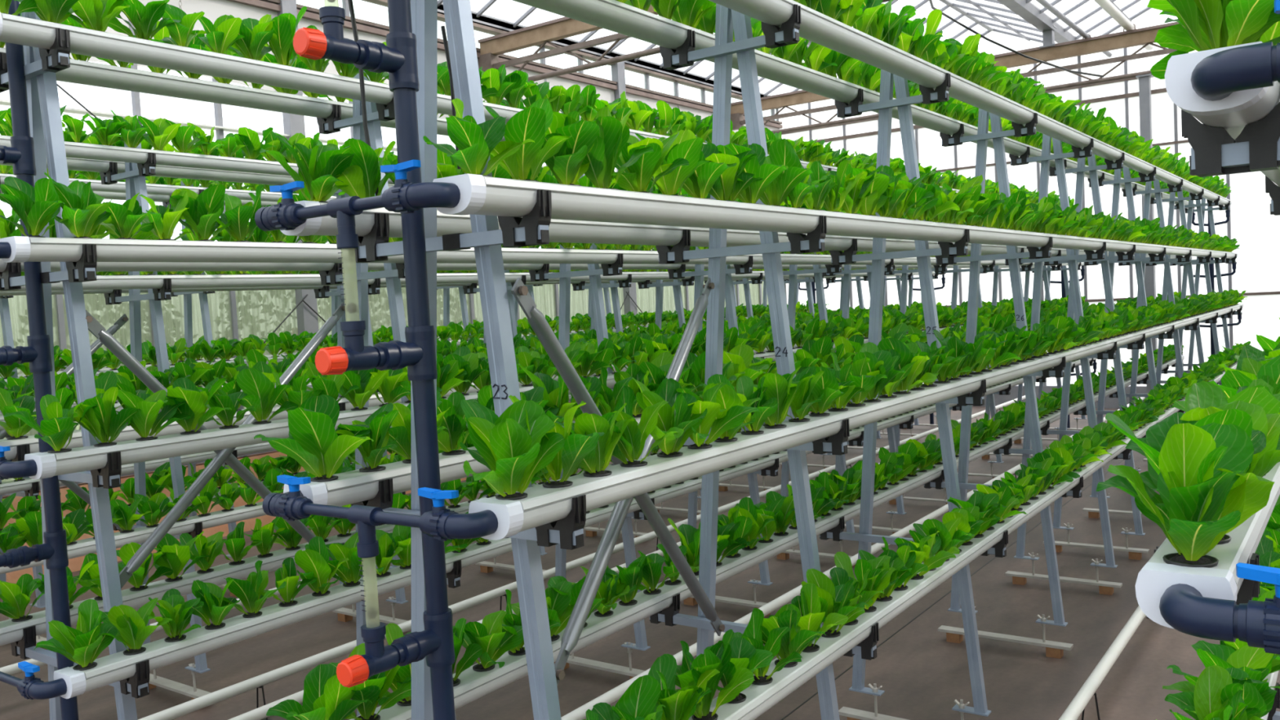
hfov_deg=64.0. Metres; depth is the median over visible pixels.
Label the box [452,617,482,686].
lettuce
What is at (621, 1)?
lettuce
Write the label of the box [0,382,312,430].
channel
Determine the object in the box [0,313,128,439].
diagonal brace
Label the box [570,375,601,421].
lettuce
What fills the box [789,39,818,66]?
lettuce
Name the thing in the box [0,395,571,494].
channel
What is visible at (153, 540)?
diagonal brace
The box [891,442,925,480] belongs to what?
lettuce
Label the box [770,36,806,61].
lettuce
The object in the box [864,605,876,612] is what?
pot
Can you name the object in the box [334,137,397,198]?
lettuce
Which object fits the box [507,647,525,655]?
pot
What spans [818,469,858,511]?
lettuce
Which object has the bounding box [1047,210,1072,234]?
lettuce
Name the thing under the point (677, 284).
stand
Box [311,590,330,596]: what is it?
pot
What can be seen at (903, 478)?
pot
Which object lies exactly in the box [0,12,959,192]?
channel
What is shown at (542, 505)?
channel
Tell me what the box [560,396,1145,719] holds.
pipe
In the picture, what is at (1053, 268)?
stand
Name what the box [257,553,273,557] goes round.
pot
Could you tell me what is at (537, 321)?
diagonal brace
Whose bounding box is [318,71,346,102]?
lettuce
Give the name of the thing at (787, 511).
lettuce
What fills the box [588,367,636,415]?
lettuce
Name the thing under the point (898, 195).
lettuce
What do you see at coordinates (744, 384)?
lettuce
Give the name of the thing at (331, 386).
lettuce
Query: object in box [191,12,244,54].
lettuce
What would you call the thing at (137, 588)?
pot
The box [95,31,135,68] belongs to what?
lettuce
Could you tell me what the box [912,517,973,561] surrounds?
lettuce
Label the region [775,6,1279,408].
wall
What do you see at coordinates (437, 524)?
pipe
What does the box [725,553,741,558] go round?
pot
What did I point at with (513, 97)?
lettuce
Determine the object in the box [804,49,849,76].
lettuce
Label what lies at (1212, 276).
drain manifold
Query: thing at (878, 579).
lettuce
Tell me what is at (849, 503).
pot
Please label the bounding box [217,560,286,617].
lettuce
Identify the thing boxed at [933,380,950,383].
pot
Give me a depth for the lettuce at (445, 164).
2.21 m
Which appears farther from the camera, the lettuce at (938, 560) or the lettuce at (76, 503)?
the lettuce at (76, 503)
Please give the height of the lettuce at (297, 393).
0.149 m
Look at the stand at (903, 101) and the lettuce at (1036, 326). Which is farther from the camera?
the lettuce at (1036, 326)
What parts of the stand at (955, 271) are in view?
leg, leg, foot plate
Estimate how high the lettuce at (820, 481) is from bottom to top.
0.165 m
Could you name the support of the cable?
hanging from the roof truss at (544, 33)
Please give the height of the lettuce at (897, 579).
0.138 m
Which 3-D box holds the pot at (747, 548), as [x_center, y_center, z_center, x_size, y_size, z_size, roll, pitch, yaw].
[0.378,0.648,3.543,0.055,0.008,0.055,-4,3,-22]
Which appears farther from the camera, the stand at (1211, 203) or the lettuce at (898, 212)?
the stand at (1211, 203)
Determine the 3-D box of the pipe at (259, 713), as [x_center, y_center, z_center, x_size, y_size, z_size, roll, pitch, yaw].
[0.163,1.283,6.470,0.120,0.196,18.950,-1,4,36]
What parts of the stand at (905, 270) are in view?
leg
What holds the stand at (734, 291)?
on the floor
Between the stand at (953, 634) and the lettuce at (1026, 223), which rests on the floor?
the stand at (953, 634)
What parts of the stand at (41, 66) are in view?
leg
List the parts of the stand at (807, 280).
leg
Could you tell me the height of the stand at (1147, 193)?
2.624 m
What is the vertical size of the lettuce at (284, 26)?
0.184 m
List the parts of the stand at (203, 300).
leg, leg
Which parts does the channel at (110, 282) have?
channel lid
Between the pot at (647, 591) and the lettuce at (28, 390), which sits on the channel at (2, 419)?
the lettuce at (28, 390)
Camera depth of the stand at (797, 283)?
13.70 m
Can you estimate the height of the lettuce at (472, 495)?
0.120 m
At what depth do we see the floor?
5.26 m
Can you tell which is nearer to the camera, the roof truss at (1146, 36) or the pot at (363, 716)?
the pot at (363, 716)
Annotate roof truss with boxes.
[478,0,889,81]
[730,22,1182,133]
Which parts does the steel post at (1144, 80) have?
head plate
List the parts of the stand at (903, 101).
foot plate, leg, leg, foot plate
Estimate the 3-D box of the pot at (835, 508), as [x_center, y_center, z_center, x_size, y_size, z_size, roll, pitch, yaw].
[0.790,0.596,4.116,0.055,0.008,0.055,-5,4,-39]
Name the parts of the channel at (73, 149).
channel lid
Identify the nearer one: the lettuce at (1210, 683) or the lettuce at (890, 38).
the lettuce at (1210, 683)
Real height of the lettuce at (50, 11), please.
0.151 m
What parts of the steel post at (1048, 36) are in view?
plate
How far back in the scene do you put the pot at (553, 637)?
2.68 m
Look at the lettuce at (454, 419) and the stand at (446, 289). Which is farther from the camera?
the stand at (446, 289)
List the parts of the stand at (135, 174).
leg, leg, foot plate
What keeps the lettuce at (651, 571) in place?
on the channel at (473, 685)
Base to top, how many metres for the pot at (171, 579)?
0.008 m
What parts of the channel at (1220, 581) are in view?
channel lid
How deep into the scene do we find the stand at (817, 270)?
6.52 m
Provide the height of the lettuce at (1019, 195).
0.166 m
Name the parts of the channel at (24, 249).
channel lid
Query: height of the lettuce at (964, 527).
0.145 m
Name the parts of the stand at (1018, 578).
foot plate, leg, leg, foot plate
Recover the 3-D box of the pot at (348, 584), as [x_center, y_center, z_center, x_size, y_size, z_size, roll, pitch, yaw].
[-0.917,0.710,3.258,0.055,0.008,0.055,-3,3,8]
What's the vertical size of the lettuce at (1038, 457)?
0.159 m
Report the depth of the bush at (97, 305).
9.29 m
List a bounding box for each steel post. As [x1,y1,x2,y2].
[1039,24,1057,48]
[1135,73,1157,393]
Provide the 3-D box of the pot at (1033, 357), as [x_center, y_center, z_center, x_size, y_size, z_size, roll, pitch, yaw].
[1.706,-0.013,4.420,0.055,0.008,0.055,-1,4,34]
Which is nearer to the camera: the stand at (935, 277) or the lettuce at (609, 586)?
the lettuce at (609, 586)
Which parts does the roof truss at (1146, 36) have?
lattice rod, lattice rod, lattice rod, lattice rod, lattice rod, lattice rod, lattice rod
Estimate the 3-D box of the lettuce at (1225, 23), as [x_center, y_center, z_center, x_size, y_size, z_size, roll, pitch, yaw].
[0.626,-0.395,1.075,0.225,0.156,0.164,-5,4,-37]
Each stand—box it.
[0,11,149,719]
[0,179,47,649]
[99,141,210,707]
[162,180,237,596]
[313,189,408,624]
[316,71,461,719]
[329,194,354,346]
[347,0,586,719]
[436,285,482,505]
[462,270,546,573]
[511,284,542,326]
[528,111,654,679]
[572,274,647,542]
[584,282,624,333]
[637,269,701,515]
[649,3,879,719]
[649,281,681,314]
[667,140,778,617]
[704,280,742,318]
[718,272,773,491]
[762,279,788,306]
[777,159,863,567]
[778,275,832,469]
[785,278,813,303]
[819,69,1008,719]
[822,253,914,537]
[826,268,881,449]
[880,268,919,439]
[884,264,961,504]
[900,274,938,426]
[924,108,1083,658]
[934,260,1011,478]
[979,262,1046,459]
[993,133,1132,595]
[1013,263,1075,443]
[1031,262,1093,430]
[1040,152,1157,559]
[1073,165,1184,518]
[1108,178,1199,471]
[1136,188,1222,461]
[1154,102,1279,604]
[1161,195,1232,385]
[1171,198,1242,370]
[1265,175,1279,719]
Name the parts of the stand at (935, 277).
leg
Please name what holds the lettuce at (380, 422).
on the channel at (353, 486)
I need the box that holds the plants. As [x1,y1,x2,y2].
[0,0,1279,719]
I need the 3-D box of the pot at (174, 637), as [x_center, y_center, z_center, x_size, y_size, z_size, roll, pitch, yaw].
[-1.261,0.754,2.780,0.055,0.008,0.055,-2,3,15]
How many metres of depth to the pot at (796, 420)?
2.59 m
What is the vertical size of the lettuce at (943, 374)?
0.118 m
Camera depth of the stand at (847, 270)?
7.21 m
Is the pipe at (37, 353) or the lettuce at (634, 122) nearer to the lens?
the pipe at (37, 353)
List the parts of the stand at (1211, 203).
leg, leg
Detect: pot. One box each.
[6,435,28,439]
[11,615,32,622]
[25,235,45,237]
[47,448,71,453]
[66,541,77,545]
[70,235,93,238]
[72,662,97,671]
[93,442,116,446]
[93,595,102,600]
[115,237,136,239]
[120,529,133,533]
[123,646,146,655]
[129,585,147,591]
[135,435,157,440]
[146,524,159,527]
[164,576,182,582]
[164,634,186,642]
[176,518,186,521]
[180,430,200,434]
[196,568,213,573]
[197,513,210,516]
[204,622,225,630]
[218,424,239,429]
[221,508,234,511]
[228,560,244,564]
[242,611,262,617]
[244,503,257,506]
[252,420,271,424]
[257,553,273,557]
[278,600,297,606]
[284,546,300,550]
[310,475,337,482]
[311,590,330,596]
[337,533,351,537]
[342,581,360,586]
[351,407,368,410]
[354,713,380,719]
[359,465,386,471]
[373,571,391,577]
[396,697,411,706]
[399,564,411,568]
[402,458,411,463]
[441,449,466,455]
[448,504,460,507]
[453,677,460,686]
[472,662,494,671]
[495,492,527,500]
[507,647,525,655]
[521,383,533,386]
[542,480,573,488]
[551,634,559,641]
[582,470,612,477]
[594,609,613,617]
[618,599,637,605]
[620,460,647,466]
[632,413,641,417]
[643,588,661,595]
[657,451,683,457]
[664,579,681,585]
[687,443,712,448]
[691,711,718,719]
[714,436,737,442]
[715,561,722,566]
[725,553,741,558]
[728,693,746,703]
[741,429,764,435]
[742,546,757,550]
[751,675,773,684]
[758,538,773,542]
[764,424,786,428]
[773,531,788,536]
[774,658,797,667]
[788,417,809,422]
[788,525,796,528]
[802,644,819,652]
[808,412,830,416]
[820,512,831,516]
[821,629,840,637]
[827,407,848,411]
[830,506,843,511]
[843,502,855,505]
[844,618,858,625]
[846,403,865,406]
[862,398,881,402]
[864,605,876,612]
[875,595,892,601]
[877,487,888,489]
[878,394,897,398]
[886,482,898,484]
[893,391,911,394]
[893,584,907,591]
[898,477,908,480]
[910,386,924,390]
[910,573,924,579]
[920,383,937,386]
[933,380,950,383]
[945,377,960,380]
[958,374,972,377]
[961,541,973,545]
[968,371,982,374]
[973,533,983,537]
[980,368,992,372]
[997,364,1010,367]
[1010,506,1022,511]
[1013,360,1027,362]
[1020,502,1031,505]
[1029,355,1042,358]
[1029,496,1039,499]
[1037,491,1046,494]
[1162,552,1218,568]
[1217,534,1231,544]
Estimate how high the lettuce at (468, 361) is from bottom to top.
0.177 m
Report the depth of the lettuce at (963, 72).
3.90 m
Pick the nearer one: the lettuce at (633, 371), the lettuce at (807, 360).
the lettuce at (633, 371)
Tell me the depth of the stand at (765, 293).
13.01 m
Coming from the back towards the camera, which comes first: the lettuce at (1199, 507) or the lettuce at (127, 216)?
the lettuce at (127, 216)
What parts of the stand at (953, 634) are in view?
foot plate, leg, leg, foot plate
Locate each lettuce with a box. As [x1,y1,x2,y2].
[0,0,39,15]
[0,107,13,136]
[0,176,68,237]
[0,208,21,238]
[0,373,34,399]
[0,387,36,439]
[0,522,26,554]
[0,573,44,622]
[1,495,40,519]
[4,394,97,453]
[8,511,64,546]
[13,0,78,23]
[34,560,100,608]
[34,599,117,671]
[44,171,112,238]
[61,16,91,62]
[61,114,106,143]
[61,486,90,515]
[61,508,93,545]
[66,0,129,31]
[71,386,140,446]
[72,553,122,600]
[80,112,128,146]
[91,347,115,371]
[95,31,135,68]
[99,192,154,239]
[100,597,172,655]
[106,204,158,239]
[107,0,180,40]
[110,109,150,148]
[110,496,151,533]
[115,373,155,423]
[115,542,173,591]
[116,360,164,391]
[117,389,191,440]
[118,477,148,506]
[133,492,173,527]
[137,115,181,151]
[139,190,188,239]
[146,21,170,74]
[146,588,204,642]
[151,367,178,388]
[152,531,209,582]
[158,3,206,47]
[162,377,231,434]
[162,487,205,521]
[164,361,214,386]
[165,120,210,153]
[168,184,231,241]
[175,30,208,79]
[179,221,224,240]
[179,531,226,573]
[182,337,204,359]
[184,477,228,516]
[186,122,226,155]
[187,578,239,630]
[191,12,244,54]
[198,337,222,362]
[203,382,256,429]
[204,44,244,84]
[204,458,236,488]
[211,482,241,511]
[216,133,245,157]
[216,184,263,242]
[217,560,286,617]
[218,521,262,564]
[227,13,275,61]
[230,337,253,359]
[233,127,276,159]
[234,478,270,506]
[236,368,298,424]
[243,54,279,89]
[244,516,286,557]
[248,192,287,242]
[248,455,276,480]
[253,129,293,161]
[253,394,373,482]
[259,134,354,202]
[261,557,317,606]
[262,332,291,357]
[263,50,309,94]
[264,6,306,66]
[266,663,372,719]
[268,455,295,473]
[271,371,323,411]
[271,515,315,550]
[278,331,303,355]
[279,455,301,474]
[293,186,323,243]
[293,536,348,596]
[296,25,329,72]
[300,60,319,98]
[305,361,327,393]
[307,514,345,542]
[312,373,359,402]
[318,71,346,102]
[325,532,372,586]
[328,503,355,537]
[328,643,411,719]
[331,60,364,77]
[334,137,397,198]
[336,402,398,471]
[338,368,389,410]
[369,368,410,406]
[369,529,402,577]
[375,622,411,706]
[377,156,440,183]
[386,390,449,463]
[389,524,411,568]
[422,97,534,177]
[436,61,450,95]
[436,148,464,178]
[436,358,471,398]
[436,391,494,455]
[443,346,488,395]
[444,478,473,507]
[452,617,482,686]
[453,154,511,178]
[453,609,524,671]
[456,384,494,429]
[459,399,565,500]
[462,475,496,502]
[470,351,491,392]
[480,63,515,105]
[484,97,572,182]
[495,70,537,108]
[495,589,560,655]
[508,395,604,488]
[511,580,593,641]
[515,345,550,386]
[518,363,576,426]
[520,71,564,108]
[520,386,560,415]
[534,167,559,183]
[536,353,559,379]
[540,110,599,186]
[542,85,566,112]
[547,575,606,627]
[554,402,635,477]
[560,84,593,115]
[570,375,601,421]
[575,342,613,377]
[577,84,600,121]
[580,565,630,617]
[581,106,653,190]
[582,338,622,376]
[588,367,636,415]
[591,675,666,719]
[603,337,639,373]
[608,362,657,417]
[610,554,645,605]
[611,132,688,193]
[612,385,683,466]
[613,100,655,130]
[615,0,627,3]
[622,551,679,595]
[624,0,652,11]
[632,377,707,457]
[635,129,709,196]
[639,102,668,133]
[648,653,719,719]
[650,0,679,19]
[653,0,715,27]
[653,100,683,136]
[656,543,688,585]
[665,518,718,575]
[666,107,686,135]
[674,629,754,719]
[675,382,759,448]
[679,361,703,395]
[682,142,736,199]
[683,350,737,400]
[694,0,715,35]
[697,520,746,566]
[699,373,760,442]
[703,637,773,703]
[705,144,762,202]
[713,17,762,41]
[717,505,757,558]
[722,344,768,393]
[722,360,745,388]
[724,142,787,204]
[728,497,774,550]
[732,608,802,684]
[736,375,777,435]
[738,320,764,355]
[748,357,777,385]
[752,365,806,428]
[754,27,778,54]
[754,497,784,542]
[759,138,812,206]
[759,491,795,536]
[760,604,826,667]
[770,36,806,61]
[782,483,817,528]
[783,161,826,208]
[786,365,824,422]
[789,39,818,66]
[791,582,848,652]
[795,348,822,367]
[800,568,868,637]
[801,160,837,210]
[801,336,844,368]
[803,41,837,71]
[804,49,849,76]
[808,365,854,416]
[808,471,843,516]
[812,486,839,522]
[814,0,853,20]
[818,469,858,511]
[820,361,865,411]
[822,159,866,213]
[827,467,862,505]
[829,164,879,214]
[829,567,884,625]
[830,351,887,406]
[833,57,862,81]
[834,551,895,612]
[836,0,869,26]
[840,342,906,402]
[847,62,871,85]
[852,165,892,216]
[853,0,884,34]
[856,63,880,90]
[858,549,910,601]
[860,0,915,40]
[874,164,911,217]
[875,452,902,489]
[877,337,937,394]
[878,349,917,398]
[878,447,915,484]
[880,9,917,47]
[881,536,928,591]
[885,172,933,218]
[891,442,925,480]
[893,171,940,220]
[893,535,955,579]
[894,17,926,53]
[902,334,955,386]
[902,342,946,390]
[905,8,944,58]
[909,529,959,570]
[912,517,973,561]
[917,179,959,222]
[921,30,950,64]
[921,40,972,70]
[921,182,961,222]
[928,183,973,224]
[933,97,955,115]
[933,329,972,380]
[933,347,971,383]
[939,35,977,74]
[942,96,964,118]
[942,506,996,545]
[942,508,983,552]
[944,34,982,79]
[946,491,1000,537]
[951,102,976,121]
[952,330,995,374]
[958,338,991,377]
[959,101,977,124]
[963,197,989,226]
[964,192,1003,228]
[968,51,1001,84]
[973,330,1021,372]
[973,483,1027,523]
[974,193,1004,226]
[986,66,1007,92]
[987,474,1031,511]
[990,330,1031,367]
[991,194,1020,229]
[991,480,1023,517]
[998,191,1033,230]
[998,325,1033,364]
[1003,68,1029,99]
[1004,466,1039,505]
[1005,191,1038,231]
[1006,325,1046,362]
[1013,462,1055,499]
[1014,456,1062,494]
[1015,199,1037,231]
[1024,195,1049,232]
[1029,323,1057,358]
[1030,202,1057,232]
[1031,452,1073,488]
[1032,323,1065,356]
[1035,196,1065,233]
[1044,315,1075,352]
[1044,324,1072,354]
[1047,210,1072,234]
[1096,408,1275,544]
[1107,422,1254,568]
[1124,380,1279,492]
[1150,17,1279,79]
[1162,640,1273,693]
[1164,667,1276,719]
[1166,0,1279,50]
[1169,665,1261,719]
[1254,528,1279,555]
[1262,653,1279,688]
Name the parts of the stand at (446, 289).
leg, leg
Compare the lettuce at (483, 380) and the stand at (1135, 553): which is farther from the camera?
the stand at (1135, 553)
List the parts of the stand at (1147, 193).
leg, leg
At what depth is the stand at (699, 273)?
5.60 m
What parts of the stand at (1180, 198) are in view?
leg, leg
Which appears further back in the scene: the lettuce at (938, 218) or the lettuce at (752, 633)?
the lettuce at (938, 218)
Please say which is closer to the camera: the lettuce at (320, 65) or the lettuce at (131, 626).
the lettuce at (131, 626)
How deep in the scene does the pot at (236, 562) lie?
3.62 m
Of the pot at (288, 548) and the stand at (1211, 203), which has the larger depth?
the stand at (1211, 203)
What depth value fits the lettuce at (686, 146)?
2.18 m
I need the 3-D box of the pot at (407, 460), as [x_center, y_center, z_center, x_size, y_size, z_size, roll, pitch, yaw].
[-0.492,0.218,2.239,0.055,0.008,0.055,-5,4,-39]
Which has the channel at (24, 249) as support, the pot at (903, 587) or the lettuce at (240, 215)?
the lettuce at (240, 215)
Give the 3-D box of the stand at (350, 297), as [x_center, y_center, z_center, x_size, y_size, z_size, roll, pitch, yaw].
[-2.175,0.077,7.595,0.742,2.722,0.078,-1,4,36]
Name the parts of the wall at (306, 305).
glass pane, glass pane, glass pane, glass pane, wall rail, wall rail, wall post, glass pane, glass pane, glass pane, glass pane, wall rail, wall rail, glass pane, wall rail, glass pane, wall rail, glass pane, wall post, glass pane, glass pane, glass pane, glass pane, glass pane, glass pane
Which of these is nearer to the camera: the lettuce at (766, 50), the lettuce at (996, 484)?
the lettuce at (766, 50)
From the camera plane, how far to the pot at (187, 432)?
2.87 m
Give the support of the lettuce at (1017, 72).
on the channel at (818, 28)
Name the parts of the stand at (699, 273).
leg, leg, foot plate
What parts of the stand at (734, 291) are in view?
leg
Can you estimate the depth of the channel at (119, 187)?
6.25 m
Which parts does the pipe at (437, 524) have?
valve handle, valve handle, valve handle, valve handle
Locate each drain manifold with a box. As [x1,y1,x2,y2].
[798,280,829,303]
[908,274,945,424]
[1042,265,1097,428]
[1182,206,1242,364]
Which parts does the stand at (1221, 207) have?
leg, leg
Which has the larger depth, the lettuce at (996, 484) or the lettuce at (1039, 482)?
the lettuce at (1039, 482)
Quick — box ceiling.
[437,0,1150,97]
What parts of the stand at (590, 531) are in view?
leg, leg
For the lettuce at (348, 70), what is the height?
0.151 m
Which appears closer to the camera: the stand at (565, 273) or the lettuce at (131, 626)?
the lettuce at (131, 626)
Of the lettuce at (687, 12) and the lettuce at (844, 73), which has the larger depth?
the lettuce at (844, 73)
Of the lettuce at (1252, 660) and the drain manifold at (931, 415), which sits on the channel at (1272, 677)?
the lettuce at (1252, 660)
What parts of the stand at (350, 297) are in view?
leg, leg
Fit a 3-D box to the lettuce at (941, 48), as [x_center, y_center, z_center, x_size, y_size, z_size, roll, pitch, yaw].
[1.095,-1.125,3.758,0.188,0.158,0.164,-5,3,-27]
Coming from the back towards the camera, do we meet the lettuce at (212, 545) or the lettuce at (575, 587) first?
the lettuce at (212, 545)
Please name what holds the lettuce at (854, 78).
on the channel at (614, 15)
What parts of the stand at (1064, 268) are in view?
leg, leg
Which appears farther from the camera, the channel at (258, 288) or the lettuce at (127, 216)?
the channel at (258, 288)
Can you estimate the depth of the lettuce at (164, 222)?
2.86 m
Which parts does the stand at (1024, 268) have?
leg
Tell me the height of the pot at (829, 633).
0.008 m
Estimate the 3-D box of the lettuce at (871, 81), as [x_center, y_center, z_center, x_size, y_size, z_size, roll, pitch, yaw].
[0.898,-1.126,4.056,0.224,0.149,0.198,-2,3,23]
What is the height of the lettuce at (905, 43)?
0.162 m
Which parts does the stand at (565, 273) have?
leg, leg, foot plate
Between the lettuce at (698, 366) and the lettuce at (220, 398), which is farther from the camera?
the lettuce at (698, 366)
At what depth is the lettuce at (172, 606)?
2.77 m
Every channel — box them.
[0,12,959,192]
[0,47,505,141]
[0,135,394,184]
[0,157,394,188]
[0,173,336,201]
[0,188,277,207]
[0,235,1084,266]
[0,258,1034,271]
[0,271,942,291]
[0,275,902,295]
[0,316,747,377]
[0,323,964,459]
[0,377,309,414]
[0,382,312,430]
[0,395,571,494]
[0,413,809,645]
[0,501,266,574]
[2,420,575,528]
[4,318,747,388]
[24,324,963,479]
[53,358,1096,698]
[280,200,1192,259]
[283,417,640,506]
[349,355,1184,719]
[432,173,1238,258]
[468,303,1243,540]
[512,0,1195,208]
[688,362,1237,719]
[708,0,1231,206]
[1134,462,1279,628]
[1164,41,1279,186]
[1260,670,1279,719]
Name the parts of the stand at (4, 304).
leg, leg, foot plate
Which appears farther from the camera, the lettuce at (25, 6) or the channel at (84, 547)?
the channel at (84, 547)
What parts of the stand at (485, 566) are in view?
leg, leg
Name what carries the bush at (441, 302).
on the ground
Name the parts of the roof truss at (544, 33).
lattice rod, lattice rod, lattice rod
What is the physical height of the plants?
1.924 m
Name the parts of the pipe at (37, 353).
valve handle, valve handle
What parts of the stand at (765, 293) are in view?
leg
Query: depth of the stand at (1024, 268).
10.16 m
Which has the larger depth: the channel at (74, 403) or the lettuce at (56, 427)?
the channel at (74, 403)
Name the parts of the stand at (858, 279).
leg, leg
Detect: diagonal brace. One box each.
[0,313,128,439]
[4,434,124,530]
[85,310,333,559]
[119,302,346,588]
[511,277,724,635]
[554,277,714,686]
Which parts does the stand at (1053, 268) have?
leg, leg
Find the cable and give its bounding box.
[928,0,1104,77]
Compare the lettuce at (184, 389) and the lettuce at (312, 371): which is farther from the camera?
the lettuce at (312, 371)
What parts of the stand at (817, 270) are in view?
leg, leg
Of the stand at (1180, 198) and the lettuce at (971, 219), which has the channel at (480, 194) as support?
the lettuce at (971, 219)
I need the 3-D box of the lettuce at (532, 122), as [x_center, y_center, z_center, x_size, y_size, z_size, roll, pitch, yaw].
[-0.213,-0.391,1.830,0.182,0.153,0.173,-2,3,12]
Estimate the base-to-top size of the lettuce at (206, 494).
0.167 m
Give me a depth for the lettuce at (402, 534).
3.42 m
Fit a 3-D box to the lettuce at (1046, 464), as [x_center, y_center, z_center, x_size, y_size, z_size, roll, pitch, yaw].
[1.646,0.477,4.214,0.173,0.148,0.159,-3,3,2]
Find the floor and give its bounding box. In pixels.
[0,406,1279,719]
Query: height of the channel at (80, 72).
0.062 m
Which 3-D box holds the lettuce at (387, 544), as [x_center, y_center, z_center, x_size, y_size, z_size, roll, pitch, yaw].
[-0.848,0.624,3.342,0.180,0.165,0.194,0,4,44]
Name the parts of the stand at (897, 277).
leg, leg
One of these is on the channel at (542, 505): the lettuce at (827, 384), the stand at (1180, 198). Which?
the lettuce at (827, 384)
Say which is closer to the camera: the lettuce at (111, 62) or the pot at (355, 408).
the lettuce at (111, 62)
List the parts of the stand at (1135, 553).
foot plate, leg, leg, foot plate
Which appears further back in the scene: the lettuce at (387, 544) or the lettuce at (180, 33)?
the lettuce at (387, 544)
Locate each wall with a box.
[0,0,782,583]
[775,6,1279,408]
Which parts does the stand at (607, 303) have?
leg, leg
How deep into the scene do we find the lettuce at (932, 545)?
3.15 m
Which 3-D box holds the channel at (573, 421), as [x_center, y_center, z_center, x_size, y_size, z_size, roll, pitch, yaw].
[0.049,0.418,8.504,0.093,0.062,11.397,-1,4,36]
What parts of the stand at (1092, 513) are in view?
leg, leg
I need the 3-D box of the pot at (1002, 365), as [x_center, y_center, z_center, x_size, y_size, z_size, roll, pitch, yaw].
[1.433,0.021,4.040,0.055,0.008,0.055,-6,4,-44]
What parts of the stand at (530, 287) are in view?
leg, leg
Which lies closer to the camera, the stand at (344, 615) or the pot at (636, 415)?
the pot at (636, 415)
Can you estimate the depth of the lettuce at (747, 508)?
3.52 m
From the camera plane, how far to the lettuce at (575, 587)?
2.76 m
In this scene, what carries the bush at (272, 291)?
on the ground
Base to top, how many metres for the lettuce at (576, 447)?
0.167 m
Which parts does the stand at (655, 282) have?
leg, leg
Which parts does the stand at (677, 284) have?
leg, leg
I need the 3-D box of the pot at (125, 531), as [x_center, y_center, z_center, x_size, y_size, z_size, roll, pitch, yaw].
[-2.169,0.723,4.333,0.055,0.008,0.055,-5,4,-38]
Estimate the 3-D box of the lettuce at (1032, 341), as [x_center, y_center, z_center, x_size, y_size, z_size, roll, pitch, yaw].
[1.569,-0.067,4.224,0.177,0.151,0.163,-1,4,34]
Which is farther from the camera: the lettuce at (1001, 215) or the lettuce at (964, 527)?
the lettuce at (1001, 215)
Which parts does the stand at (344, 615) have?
leg, leg, foot plate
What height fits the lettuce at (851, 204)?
0.151 m
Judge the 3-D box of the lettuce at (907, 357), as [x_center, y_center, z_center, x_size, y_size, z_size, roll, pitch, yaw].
[0.793,0.016,3.176,0.183,0.176,0.210,-4,3,-11]
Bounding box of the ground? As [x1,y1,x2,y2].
[11,404,278,480]
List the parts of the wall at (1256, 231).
glass pane, glass pane, glass pane, glass pane, glass pane, glass pane, glass pane, glass pane, glass pane, glass pane, wall rail, glass pane, glass pane, wall rail, glass pane, glass pane, glass pane, wall rail, glass pane, glass pane, wall rail, glass pane, glass pane, glass pane, glass pane, glass pane, glass pane, glass pane, glass pane, glass pane, glass pane, glass pane, glass pane, glass pane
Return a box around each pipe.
[0,0,79,719]
[0,542,451,675]
[137,395,1025,719]
[228,418,991,719]
[254,0,497,719]
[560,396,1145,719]
[1035,0,1111,57]
[1058,605,1149,719]
[1093,0,1153,50]
[1159,0,1279,654]
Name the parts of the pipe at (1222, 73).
valve handle, valve handle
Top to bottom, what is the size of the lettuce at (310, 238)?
0.178 m
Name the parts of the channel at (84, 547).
channel lid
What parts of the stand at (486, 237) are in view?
leg, leg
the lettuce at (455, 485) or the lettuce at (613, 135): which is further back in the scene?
the lettuce at (455, 485)
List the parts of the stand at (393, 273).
leg, leg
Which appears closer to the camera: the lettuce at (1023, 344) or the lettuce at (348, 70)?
the lettuce at (348, 70)
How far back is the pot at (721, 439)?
2.30 m
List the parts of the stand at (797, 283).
leg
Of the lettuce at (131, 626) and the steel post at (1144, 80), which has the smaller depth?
the lettuce at (131, 626)
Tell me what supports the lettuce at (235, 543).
on the channel at (11, 632)
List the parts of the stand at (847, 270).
leg, leg, foot plate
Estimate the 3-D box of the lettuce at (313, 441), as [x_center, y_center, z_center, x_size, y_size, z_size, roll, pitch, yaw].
[-0.633,0.157,2.032,0.218,0.166,0.176,-3,3,-4]
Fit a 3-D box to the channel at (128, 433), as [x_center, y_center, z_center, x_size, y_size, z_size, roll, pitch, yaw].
[1.392,-0.147,7.462,0.093,0.062,11.397,-1,4,36]
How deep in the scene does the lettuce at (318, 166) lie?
1.97 m
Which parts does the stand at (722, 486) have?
leg, leg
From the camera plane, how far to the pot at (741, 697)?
2.20 m
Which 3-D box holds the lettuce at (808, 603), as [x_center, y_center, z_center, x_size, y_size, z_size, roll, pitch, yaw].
[0.408,0.633,2.496,0.173,0.148,0.139,-5,4,-33]
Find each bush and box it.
[15,293,203,429]
[217,235,347,352]
[369,288,476,340]
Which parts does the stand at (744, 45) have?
leg, leg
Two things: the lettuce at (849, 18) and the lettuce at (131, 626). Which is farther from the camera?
the lettuce at (849, 18)
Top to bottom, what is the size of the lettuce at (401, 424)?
0.152 m

